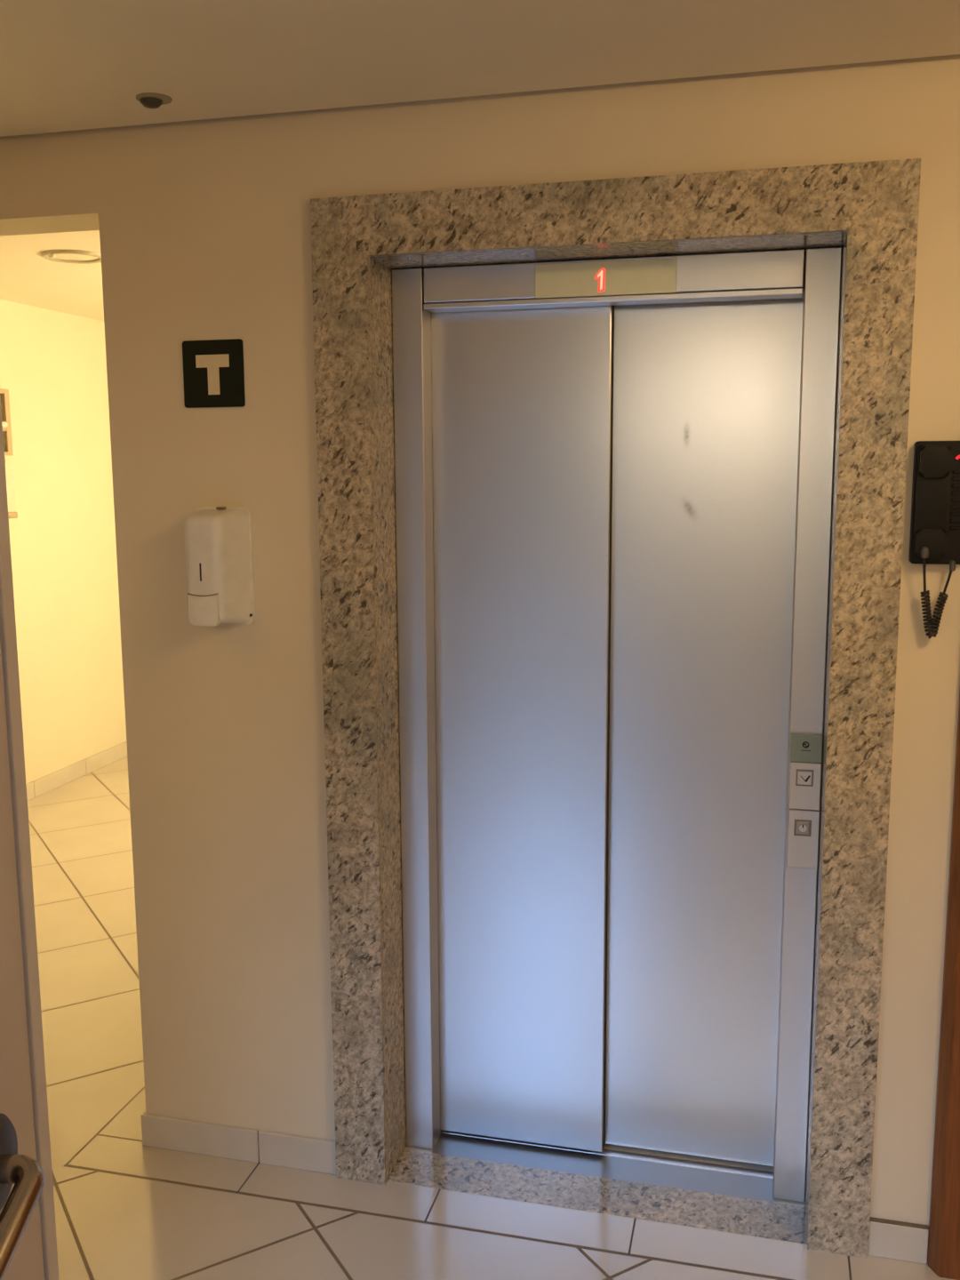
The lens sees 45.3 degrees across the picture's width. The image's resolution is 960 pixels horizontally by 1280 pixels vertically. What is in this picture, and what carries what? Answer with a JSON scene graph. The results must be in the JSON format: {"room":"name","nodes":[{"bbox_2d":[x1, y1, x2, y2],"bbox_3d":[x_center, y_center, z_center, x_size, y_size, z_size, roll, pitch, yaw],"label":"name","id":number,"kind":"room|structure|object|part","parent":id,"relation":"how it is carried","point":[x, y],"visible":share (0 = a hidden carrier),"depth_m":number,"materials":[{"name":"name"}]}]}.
{"room":"elevator lobby","nodes":[
{"label":"elevator lobby","id":0,"kind":"room"},
{"bbox_2d":[0,230,103,321],"bbox_3d":[-1.145,-1.627,4.946,2.434,0.160,4.420,2,9,14],"label":"ceiling","id":1,"kind":"structure","parent":0,"point":[27,277],"depth_m":4.79,"materials":[{"name":"paint"}]},
{"bbox_2d":[40,249,101,263],"bbox_3d":[-1.534,-1.442,4.353,0.240,0.026,0.240,2,9,14],"label":"recessed light","id":2,"kind":"object","parent":1,"relation":"in","point":[65,256],"visible":0.93,"depth_m":4.33,"materials":[{"name":"white plastic"}]},
{"bbox_2d":[55,254,99,260],"bbox_3d":[-1.534,-1.450,4.352,0.184,0.002,0.184,2,9,14],"label":"diffuser","id":3,"kind":"object","parent":2,"relation":"attached to","point":[58,257],"depth_m":4.36,"materials":[{"name":"plastic"}]},
{"bbox_2d":[0,299,126,783],"bbox_3d":[-2.729,-0.258,4.106,0.150,2.600,7.200,2,9,14],"label":"wall","id":4,"kind":"structure","parent":0,"point":[53,364],"depth_m":5.99,"materials":[{"name":"paint"}]},
{"bbox_2d":[0,388,13,463],"bbox_3d":[-2.318,-0.990,5.285,0.034,0.348,0.515,2,9,14],"label":"picture frame","id":5,"kind":"object","parent":4,"relation":"attached to","point":[4,393],"visible":0.69,"depth_m":5.50,"materials":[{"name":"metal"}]},
{"bbox_3d":[-2.331,-1.063,5.277,0.008,0.171,0.455,2,9,14],"label":"glass pane","id":6,"kind":"part","parent":5,"relation":"part of","materials":[{"name":"glass"}]},
{"bbox_3d":[-2.330,-0.916,5.299,0.008,0.106,0.455,2,9,14],"label":"glass pane","id":7,"kind":"part","parent":5,"relation":"part of","materials":[{"name":"glass"}]},
{"bbox_3d":[-2.319,-0.994,5.277,0.032,0.032,0.440,2,9,14],"label":"cross rail","id":8,"kind":"part","parent":5,"relation":"part of","materials":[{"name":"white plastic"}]},
{"bbox_2d":[5,469,17,518],"bbox_3d":[-2.298,-0.682,5.407,0.032,0.232,0.350,2,9,14],"label":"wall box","id":9,"kind":"object","parent":4,"relation":"attached to","point":[9,473],"visible":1,"depth_m":5.54,"materials":[{"name":"white plastic"}]},
{"bbox_2d":[8,512,17,518],"bbox_3d":[-2.298,-0.582,5.423,0.032,0.029,0.350,2,9,14],"label":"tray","id":10,"kind":"object","parent":9,"relation":"on","point":[12,515],"depth_m":5.54,"materials":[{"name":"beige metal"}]},
{"bbox_2d":[26,741,127,800],"bbox_3d":[-2.641,0.987,4.284,0.011,0.085,6.822,2,9,14],"label":"baseboard","id":11,"kind":"structure","parent":4,"relation":"attached to","point":[36,788],"depth_m":6.15,"materials":[{"name":"tile"}]},
{"bbox_2d":[0,54,959,1251],"bbox_3d":[-0.336,-0.045,2.594,5.234,2.600,0.160,2,9,14],"label":"wall","id":12,"kind":"structure","parent":0,"point":[204,226],"depth_m":2.48,"materials":[{"name":"beige paint"}]},
{"bbox_2d":[182,338,245,407],"bbox_3d":[-0.577,-0.576,2.488,0.142,0.142,0.005,2,9,14],"label":"sign","id":13,"kind":"object","parent":12,"relation":"attached to","point":[213,372],"visible":1,"depth_m":2.49,"materials":[{"name":"black plastic"}]},
{"bbox_2d":[184,506,255,626],"bbox_3d":[-0.574,-0.158,2.500,0.129,0.258,0.104,2,9,14],"label":"soap dispenser","id":14,"kind":"object","parent":12,"relation":"attached to","point":[219,549],"visible":1,"depth_m":2.47,"materials":[{"name":"white plastic"}]},
{"bbox_3d":[-0.593,-0.065,2.471,0.070,0.068,0.014,2,9,14],"label":"push lever","id":15,"kind":"part","parent":14,"relation":"part of","materials":[{"name":"white plastic"}]},
{"bbox_2d":[140,1110,335,1174],"bbox_3d":[-0.560,1.194,2.833,0.510,0.081,0.170,2,9,14],"label":"baseboard","id":16,"kind":"structure","parent":12,"relation":"attached to","point":[197,1137],"depth_m":2.75,"materials":[{"name":"tile"}]},
{"bbox_2d":[310,158,920,1258],"bbox_3d":[0.255,0.188,2.480,1.181,2.206,0.200,2,9,14],"label":"granite surround","id":17,"kind":"object","parent":12,"relation":"attached to","point":[868,210],"visible":0.93,"depth_m":2.36,"materials":[{"name":"beige stone"}]},
{"bbox_2d":[392,247,841,1201],"bbox_3d":[0.286,0.228,2.617,0.938,2.085,0.193,2,9,14],"label":"elevator door","id":18,"kind":"structure","parent":17,"relation":"attached to","point":[613,513],"depth_m":2.60,"materials":[{"name":"metal"}]},
{"bbox_3d":[0.077,0.238,2.678,0.443,1.987,0.030,2,9,14],"label":"door","id":19,"kind":"part","parent":18,"relation":"part of","materials":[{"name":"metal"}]},
{"bbox_3d":[0.282,1.256,2.727,0.800,0.021,0.088,2,9,14],"label":"sill plate","id":20,"kind":"part","parent":18,"relation":"part of","materials":[{"name":"metal"}]},
{"bbox_2d":[535,257,676,298],"bbox_3d":[0.259,-0.751,2.389,0.294,0.069,0.006,2,9,14],"label":"indicator","id":21,"kind":"object","parent":18,"relation":"attached to","point":[645,276],"visible":1,"depth_m":2.39,"materials":[{"name":"grey"}]},
{"bbox_3d":[0.492,0.245,2.613,0.460,1.987,0.030,2,9,14],"label":"door","id":22,"kind":"part","parent":18,"relation":"part of","materials":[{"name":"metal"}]},
{"bbox_2d":[793,819,811,836],"bbox_3d":[0.686,0.399,2.446,0.035,0.035,0.003,2,9,14],"label":"switch","id":23,"kind":"object","parent":18,"relation":"attached to","point":[802,828],"depth_m":2.44,"materials":[{"name":"silver metal"}]},
{"bbox_3d":[0.689,0.424,2.454,0.064,0.128,0.008,2,9,14],"label":"plate","id":24,"kind":"part","parent":18,"relation":"part of","materials":[{"name":"metal"}]},
{"bbox_3d":[0.688,0.344,2.442,0.065,0.292,0.019,2,9,14],"label":"call panel","id":25,"kind":"part","parent":18,"relation":"part of","materials":[{"name":"silver metal"}]},
{"bbox_3d":[0.688,0.309,2.436,0.064,0.102,0.008,2,9,14],"label":"plate","id":26,"kind":"part","parent":18,"relation":"part of","materials":[{"name":"metal"}]},
{"bbox_3d":[0.687,0.229,2.424,0.064,0.058,0.008,2,9,14],"label":"plate","id":27,"kind":"part","parent":18,"relation":"part of","materials":[{"name":"silver metal"}]},
{"bbox_2d":[868,1221,928,1263],"bbox_3d":[0.870,1.252,2.397,0.117,0.078,0.010,2,9,14],"label":"baseboard","id":28,"kind":"structure","parent":12,"relation":"attached to","point":[890,1241],"depth_m":2.39,"materials":[{"name":"tile"}]},
{"bbox_2d":[869,1216,928,1229],"bbox_3d":[0.870,1.212,2.391,0.117,0.004,0.009,2,9,14],"label":"trim","id":29,"kind":"structure","parent":12,"relation":"attached to","point":[872,1219],"depth_m":2.39,"materials":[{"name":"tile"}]},
{"bbox_2d":[908,440,959,639],"bbox_3d":[0.859,-0.185,2.156,0.095,0.371,0.058,2,9,14],"label":"intercom","id":30,"kind":"object","parent":12,"relation":"attached to","point":[934,538],"visible":1,"depth_m":2.14,"materials":[{"name":"black plastic"}]},
{"bbox_3d":[0.863,-0.258,2.162,0.095,0.229,0.024,2,9,14],"label":"plate","id":31,"kind":"part","parent":30,"relation":"part of","materials":[{"name":"black plastic"}]},
{"bbox_3d":[0.858,-0.081,2.171,0.060,0.159,0.026,-1,9,-1],"label":"coiled cord","id":32,"kind":"part","parent":30,"relation":"part of","materials":[{"name":"black plastic"}]},
{"bbox_2d":[949,470,959,529],"bbox_3d":[0.889,-0.261,2.141,0.023,0.110,0.004,2,9,14],"label":"speaker grille","id":33,"kind":"object","parent":30,"relation":"attached to","point":[954,475],"depth_m":2.14,"materials":[{"name":"black plastic"}]},
{"bbox_2d":[927,689,959,1279],"bbox_3d":[1.376,0.221,2.136,0.926,2.190,0.124,2,9,14],"label":"door","id":34,"kind":"structure","parent":12,"relation":"in","point":[943,1253],"depth_m":2.30,"materials":[{"name":"brown wood"}]},
{"bbox_2d":[0,0,959,136],"bbox_3d":[-0.664,-0.908,1.162,5.234,0.030,2.426,2,9,14],"label":"ceiling","id":35,"kind":"structure","parent":0,"point":[66,65],"depth_m":1.98,"materials":[{"name":"paint"}]},
{"bbox_2d":[136,92,172,108],"bbox_3d":[-0.634,-1.046,2.241,0.068,0.018,0.068,2,9,14],"label":"ceiling sensor","id":36,"kind":"object","parent":35,"relation":"attached to","point":[148,100],"visible":1,"depth_m":2.23,"materials":[{"name":"plastic"}]},
{"bbox_2d":[27,756,955,1279],"bbox_3d":[-0.554,1.436,1.831,5.600,0.100,11.400,2,9,14],"label":"floor","id":37,"kind":"structure","parent":0,"point":[125,1209],"depth_m":2.59,"materials":[{"name":"beige tile"}]},
{"bbox_3d":[-0.971,0.336,0.086,5.234,2.600,0.150,2,9,14],"label":"wall","id":38,"kind":"structure","parent":0,"visible":0},
{"bbox_2d":[0,396,59,1279],"bbox_3d":[-0.338,0.523,0.473,0.089,2.092,0.813,0,9,2],"label":"open door","id":39,"kind":"structure","parent":38,"relation":"in","point":[28,1251],"depth_m":0.80,"materials":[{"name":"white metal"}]},
{"bbox_3d":[-0.304,0.376,0.711,0.039,0.051,0.132,0,9,-1],"label":"lever handle","id":40,"kind":"part","parent":39,"relation":"part of","materials":[{"name":"metal"}]}
]}

